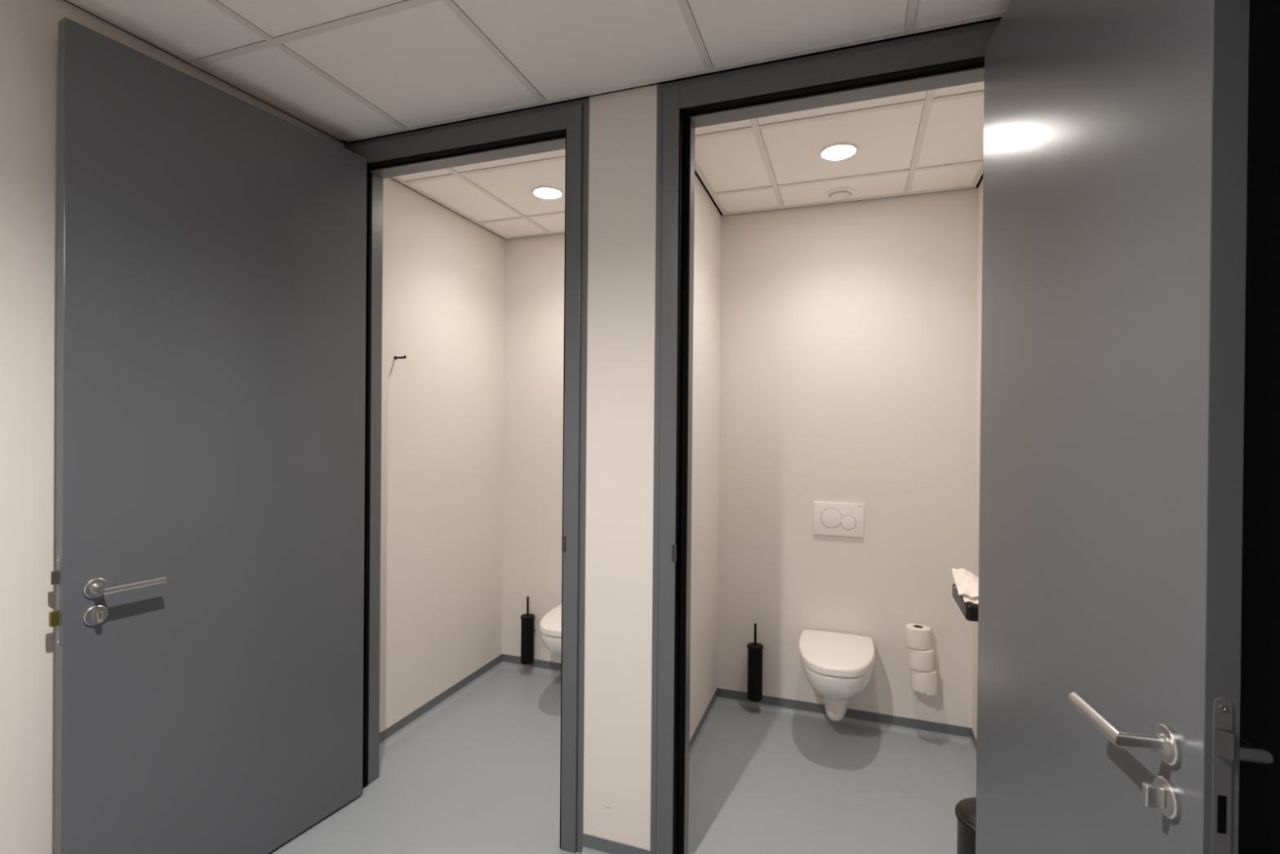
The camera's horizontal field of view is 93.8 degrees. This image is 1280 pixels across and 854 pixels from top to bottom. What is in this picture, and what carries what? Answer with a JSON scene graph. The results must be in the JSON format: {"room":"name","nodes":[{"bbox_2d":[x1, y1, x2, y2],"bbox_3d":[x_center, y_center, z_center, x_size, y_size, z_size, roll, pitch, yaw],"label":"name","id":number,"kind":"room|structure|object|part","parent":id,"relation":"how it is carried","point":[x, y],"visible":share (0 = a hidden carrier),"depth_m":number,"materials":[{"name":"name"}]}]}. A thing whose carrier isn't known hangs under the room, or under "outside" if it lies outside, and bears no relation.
{"room":"public restroom","nodes":[
{"label":"public restroom","id":0,"kind":"room"},
{"bbox_2d":[0,0,345,853],"bbox_3d":[-1.827,0.102,1.170,0.120,2.740,2.826,1,0,23],"label":"wall","id":1,"kind":"structure","parent":0,"point":[28,28],"depth_m":1.56,"materials":[{"name":"paint"}]},
{"bbox_2d":[63,0,345,143],"bbox_3d":[-1.741,-1.209,1.191,0.003,0.117,2.719,1,0,24],"label":"trim","id":2,"kind":"structure","parent":1,"relation":"attached to","point":[64,0],"depth_m":1.94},
{"bbox_2d":[345,143,505,732],"bbox_3d":[-1.103,0.099,3.135,0.120,2.740,1.224,1,0,20],"label":"wall","id":3,"kind":"structure","parent":0,"point":[443,286],"depth_m":3.11,"materials":[{"name":"paint"}]},
{"bbox_2d":[394,355,406,359],"bbox_3d":[-1.120,-0.324,2.802,0.062,0.017,0.017,1,0,20],"label":"coat hook","id":4,"kind":"object","parent":3,"relation":"attached to","point":[395,357],"visible":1,"depth_m":2.80,"materials":[{"name":"black metal"}]},
{"bbox_2d":[379,653,502,752],"bbox_3d":[-1.039,1.434,3.130,0.030,0.073,1.194,1,0,20],"label":"baseboard","id":5,"kind":"structure","parent":3,"relation":"attached to","point":[400,728],"depth_m":3.11,"materials":[{"name":"plastic"}]},
{"bbox_2d":[389,177,505,239],"bbox_3d":[-1.028,-1.211,3.123,0.003,0.117,1.194,1,0,20],"label":"trim","id":6,"kind":"structure","parent":3,"relation":"attached to","point":[389,177],"depth_m":3.13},
{"bbox_2d":[391,149,565,239],"bbox_3d":[-0.443,-1.169,2.915,1.267,0.051,1.214,1,0,20],"label":"ceiling","id":7,"kind":"structure","parent":0,"point":[497,196],"depth_m":2.92,"materials":[{"name":"tile"}]},
{"bbox_2d":[531,186,563,199],"bbox_3d":[-0.452,-1.144,2.930,0.153,0.008,0.153,1,0,20],"label":"recessed light","id":8,"kind":"object","parent":7,"relation":"in","point":[541,192],"visible":1,"depth_m":2.92,"materials":[{"name":"white plastic"}]},
{"bbox_2d":[533,188,560,198],"bbox_3d":[-0.452,-1.143,2.930,0.131,0.004,0.131,0,0,-17],"label":"diffuser","id":9,"kind":"object","parent":8,"relation":"attached to","point":[539,193],"depth_m":2.93,"materials":[{"name":"white plastic"}]},
{"bbox_2d":[66,0,1011,142],"bbox_3d":[-0.534,-1.160,0.762,2.880,0.051,2.732,1,0,20],"label":"ceiling","id":10,"kind":"structure","parent":0,"point":[349,70],"depth_m":1.77,"materials":[{"name":"tile"}]},
{"bbox_2d":[267,667,976,853],"bbox_3d":[-0.283,1.534,1.339,3.400,0.100,4.362,1,0,20],"label":"floor","id":11,"kind":"structure","parent":0,"point":[481,775],"depth_m":2.47,"materials":[{"name":"plastic"}]},
{"bbox_2d":[955,796,976,853],"bbox_3d":[1.096,1.342,1.859,0.214,0.304,0.214,0,0,-25],"label":"pedal bin","id":12,"kind":"object","parent":11,"relation":"on","point":[966,808],"visible":0.37,"depth_m":1.86,"materials":[{"name":"black plastic"}]},
{"bbox_3d":[1.098,1.210,1.861,0.211,0.040,0.211,1,0,20],"label":"lid","id":13,"kind":"part","parent":12,"relation":"part of","materials":[{"name":"black plastic"}]},
{"bbox_2d":[349,18,1000,848],"bbox_3d":[-0.052,0.113,2.088,2.437,2.740,0.106,1,0,20],"label":"wall","id":14,"kind":"structure","parent":0,"point":[622,136],"depth_m":2.04,"materials":[{"name":"paint"}]},
{"bbox_2d":[48,17,589,853],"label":"door","id":15,"kind":"structure","parent":14,"relation":"in","point":[215,618],"depth_m":1.91,"materials":[{"name":"paint"}]},
{"bbox_3d":[-1.413,0.436,1.658,0.064,0.029,0.146,1,0,27],"label":"lever handle","id":16,"kind":"part","parent":15,"relation":"part of","materials":[{"name":"metal"}]},
{"bbox_3d":[-0.687,0.167,2.309,1.095,2.620,0.121,1,0,20],"label":"frame","id":17,"kind":"part","parent":15,"relation":"part of","materials":[{"name":"paint"}]},
{"bbox_3d":[-0.262,0.461,2.108,0.016,0.240,0.033,1,0,20],"label":"strike plate","id":18,"kind":"part","parent":15,"relation":"part of","materials":[{"name":"metal"}]},
{"bbox_2d":[581,831,650,853],"bbox_3d":[-0.087,1.447,2.030,0.247,0.073,0.030,1,0,20],"label":"baseboard","id":19,"kind":"structure","parent":14,"relation":"attached to","point":[592,843],"depth_m":2.05,"materials":[{"name":"plastic"}]},
{"bbox_2d":[345,17,1001,143],"bbox_3d":[0.033,-1.197,1.998,2.620,0.117,0.003,1,0,20],"label":"trim","id":20,"kind":"structure","parent":14,"relation":"attached to","point":[998,18],"depth_m":1.93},
{"bbox_2d":[649,0,1273,853],"bbox_3d":[0.714,0.182,1.565,0.766,2.620,1.453,0,0,-30],"label":"door","id":21,"kind":"structure","parent":14,"relation":"in","point":[1116,131],"depth_m":1.08,"materials":[{"name":"paint"}]},
{"bbox_3d":[0.116,0.465,1.974,0.016,0.240,0.033,1,0,20],"label":"strike plate","id":22,"kind":"part","parent":21,"relation":"part of","materials":[{"name":"metal"}]},
{"bbox_3d":[0.578,0.180,1.859,1.095,2.620,0.121,1,0,20],"label":"frame","id":23,"kind":"part","parent":21,"relation":"part of","materials":[{"name":"paint"}]},
{"bbox_3d":[0.726,0.450,0.916,0.064,0.029,0.146,1,0,13],"label":"lever handle","id":24,"kind":"part","parent":21,"relation":"part of","materials":[{"name":"metal"}]},
{"bbox_3d":[0.845,0.451,0.889,0.064,0.029,0.146,1,0,13],"label":"lever handle","id":25,"kind":"part","parent":21,"relation":"part of","materials":[{"name":"metal"}]},
{"bbox_2d":[689,173,721,737],"bbox_3d":[0.181,0.113,2.695,0.100,2.740,1.194,1,0,20],"label":"wall","id":26,"kind":"structure","parent":0,"point":[707,218],"depth_m":2.93,"materials":[{"name":"paint"}]},
{"bbox_2d":[688,687,720,770],"bbox_3d":[0.230,1.447,2.679,0.030,0.073,1.194,1,0,20],"label":"baseboard","id":27,"kind":"structure","parent":26,"relation":"attached to","point":[700,733],"depth_m":2.91,"materials":[{"name":"plastic"}]},
{"bbox_2d":[694,169,721,215],"bbox_3d":[0.241,-1.198,2.672,0.003,0.117,1.194,1,0,20],"label":"trim","id":28,"kind":"structure","parent":26,"relation":"attached to","point":[695,172],"depth_m":2.92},
{"bbox_2d":[502,187,977,727],"bbox_3d":[0.391,0.112,3.317,2.813,2.740,0.120,1,0,20],"label":"wall","id":29,"kind":"structure","parent":0,"point":[848,329],"depth_m":3.06,"materials":[{"name":"paint"}]},
{"bbox_2d":[520,618,534,664],"bbox_3d":[-0.670,1.272,3.584,0.077,0.264,0.090,1,0,20],"label":"toilet brush holder","id":30,"kind":"object","parent":29,"relation":"attached to","point":[527,630],"visible":0.89,"depth_m":3.54,"materials":[{"name":"black metal"}]},
{"bbox_2d":[520,595,534,619],"bbox_3d":[-0.671,1.200,3.578,0.084,0.378,0.084,1,0,20],"label":"toilet brush","id":31,"kind":"object","parent":30,"relation":"in","point":[528,615],"visible":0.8,"depth_m":3.57,"materials":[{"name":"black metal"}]},
{"bbox_3d":[-0.671,1.150,3.577,0.012,0.278,0.012,1,0,20],"label":"handle","id":32,"kind":"part","parent":31,"relation":"part of","materials":[{"name":"black metal"}]},
{"bbox_2d":[502,653,560,676],"bbox_3d":[-0.271,1.439,3.475,1.247,0.073,0.030,1,0,20],"label":"baseboard","id":33,"kind":"structure","parent":29,"relation":"attached to","point":[508,661],"depth_m":3.61,"materials":[{"name":"plastic"}]},
{"bbox_2d":[539,604,561,656],"bbox_3d":[-0.356,1.198,3.267,0.348,0.348,0.478,1,0,20],"label":"toilet","id":34,"kind":"object","parent":29,"relation":"attached to","point":[550,625],"visible":0.22,"depth_m":3.08,"materials":[{"name":"white ceramic"}]},
{"bbox_3d":[-0.358,1.043,3.257,0.348,0.040,0.458,1,0,20],"label":"lid","id":35,"kind":"part","parent":34,"relation":"part of","materials":[{"name":"white plastic"}]},
{"bbox_3d":[-0.355,1.222,3.270,0.344,0.300,0.471,1,0,20],"label":"bowl","id":36,"kind":"part","parent":34,"relation":"part of","materials":[{"name":"white ceramic"}]},
{"bbox_2d":[746,648,762,701],"bbox_3d":[0.602,1.285,3.132,0.077,0.264,0.090,1,0,20],"label":"toilet brush holder","id":37,"kind":"object","parent":29,"relation":"attached to","point":[754,688],"visible":0.94,"depth_m":3.09,"materials":[{"name":"black metal"}]},
{"bbox_2d":[746,622,763,650],"bbox_3d":[0.601,1.214,3.125,0.084,0.378,0.084,1,0,20],"label":"toilet brush","id":38,"kind":"object","parent":37,"relation":"in","point":[754,646],"visible":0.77,"depth_m":3.12,"materials":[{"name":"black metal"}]},
{"bbox_3d":[0.601,1.163,3.125,0.012,0.278,0.012,1,0,20],"label":"handle","id":39,"kind":"part","parent":38,"relation":"part of","materials":[{"name":"black metal"}]},
{"bbox_2d":[798,629,875,720],"bbox_3d":[0.918,1.211,2.814,0.348,0.348,0.478,1,0,20],"label":"toilet","id":40,"kind":"object","parent":29,"relation":"attached to","point":[838,666],"visible":1,"depth_m":2.71,"materials":[{"name":"white ceramic"}]},
{"bbox_3d":[0.916,1.056,2.804,0.348,0.040,0.458,1,0,20],"label":"lid","id":41,"kind":"part","parent":40,"relation":"part of","materials":[{"name":"white plastic"}]},
{"bbox_3d":[0.919,1.235,2.818,0.344,0.300,0.471,1,0,20],"label":"bowl","id":42,"kind":"part","parent":40,"relation":"part of","materials":[{"name":"white ceramic"}]},
{"bbox_2d":[813,501,863,537],"bbox_3d":[1.003,0.466,3.029,0.242,0.166,0.016,1,0,20],"label":"flush plate","id":43,"kind":"object","parent":29,"relation":"attached to","point":[831,518],"visible":1,"depth_m":3.02,"materials":[{"name":"white plastic"}]},
{"bbox_2d":[716,687,971,744],"bbox_3d":[0.989,1.452,3.027,1.226,0.073,0.030,1,0,20],"label":"baseboard","id":44,"kind":"structure","parent":29,"relation":"attached to","point":[958,734],"depth_m":3.00,"materials":[{"name":"plastic"}]},
{"bbox_2d":[721,185,977,215],"bbox_3d":[1.016,-1.193,3.028,1.226,0.117,0.003,1,0,20],"label":"trim","id":45,"kind":"structure","parent":29,"relation":"attached to","point":[976,185],"depth_m":3.01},
{"bbox_2d":[694,81,984,215],"bbox_3d":[0.817,-1.155,2.467,1.246,0.051,1.214,1,0,20],"label":"ceiling","id":46,"kind":"structure","parent":0,"point":[931,140],"depth_m":2.47,"materials":[{"name":"tile"}]},
{"bbox_2d":[818,142,857,160],"bbox_3d":[0.817,-1.131,2.465,0.153,0.008,0.153,1,0,20],"label":"recessed light","id":47,"kind":"object","parent":46,"relation":"in","point":[837,151],"visible":1,"depth_m":2.45,"materials":[{"name":"white plastic"}]},
{"bbox_2d":[822,145,855,159],"bbox_3d":[0.817,-1.130,2.465,0.131,0.004,0.131,0,0,-28],"label":"diffuser","id":48,"kind":"object","parent":47,"relation":"attached to","point":[829,152],"depth_m":2.46,"materials":[{"name":"white plastic"}]},
{"bbox_2d":[825,186,855,199],"bbox_3d":[0.970,-1.125,2.906,0.140,0.024,0.140,1,0,20],"label":"ceiling vent","id":49,"kind":"object","parent":46,"relation":"in","point":[842,194],"visible":1,"depth_m":2.88,"materials":[{"name":"white plastic"}]},
{"bbox_2d":[972,179,982,738],"bbox_3d":[1.440,0.126,2.247,0.120,2.740,1.194,1,0,20],"label":"wall","id":50,"kind":"structure","parent":0,"point":[980,238],"depth_m":2.77,"materials":[{"name":"paint"}]},
{"bbox_2d":[951,583,977,622],"bbox_3d":[1.328,0.688,2.346,0.145,0.056,0.340,1,0,20],"label":"toilet paper holder","id":51,"kind":"object","parent":50,"relation":"attached to","point":[969,610],"visible":0.34,"depth_m":2.24,"materials":[{"name":"black plastic"}]},
{"bbox_2d":[955,586,978,604],"bbox_3d":[1.308,0.642,2.313,0.132,0.033,0.255,1,0,20],"label":"paper towel","id":52,"kind":"object","parent":51,"relation":"on","point":[975,600],"visible":0.15,"depth_m":2.25,"materials":[{"name":"white paper"}]},
{"bbox_2d":[951,568,978,597],"bbox_3d":[1.324,0.618,2.374,0.134,0.043,0.322,1,0,23],"label":"paper towel","id":53,"kind":"object","parent":52,"relation":"on","point":[966,583],"visible":0.57,"depth_m":2.38,"materials":[{"name":"white paper"}]},
{"bbox_2d":[965,727,977,773],"bbox_3d":[1.357,1.458,2.278,0.030,0.073,1.194,1,0,20],"label":"baseboard","id":54,"kind":"structure","parent":50,"relation":"attached to","point":[971,746],"depth_m":2.75,"materials":[{"name":"plastic"}]},
{"bbox_2d":[977,173,982,187],"bbox_3d":[1.393,-1.186,2.262,0.003,0.117,1.194,1,0,20],"label":"trim","id":55,"kind":"structure","parent":50,"relation":"attached to","point":[981,177],"depth_m":2.77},
{"bbox_2d":[1238,0,1279,853],"bbox_3d":[0.867,0.129,0.322,0.100,2.740,2.818,1,0,20],"label":"wall","id":56,"kind":"structure","parent":0,"point":[1259,826],"depth_m":1.03,"materials":[{"name":"paint"}]},
{"bbox_3d":[1.344,1.110,2.874,0.028,0.301,0.079,1,0,20],"label":"holder","id":57,"kind":"object","parent":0,"visible":0},
{"bbox_2d":[910,668,937,694],"bbox_3d":[1.346,1.193,2.840,0.109,0.101,0.116,0,0,-45],"label":"toilet roll","id":58,"kind":"object","parent":57,"relation":"on","point":[926,682],"visible":0.8,"depth_m":2.79,"materials":[{"name":"paper"}]},
{"bbox_2d":[907,647,933,671],"bbox_3d":[1.333,1.095,2.845,0.110,0.098,0.108,1,0,20],"label":"toilet roll","id":59,"kind":"object","parent":58,"relation":"on","point":[920,660],"visible":0.75,"depth_m":2.80,"materials":[{"name":"paper"}]},
{"bbox_2d":[905,622,930,650],"bbox_3d":[1.323,0.997,2.850,0.110,0.098,0.109,1,0,20],"label":"toilet roll","id":60,"kind":"object","parent":59,"relation":"on","point":[917,636],"visible":1,"depth_m":2.81,"materials":[{"name":"paper"}]}
]}

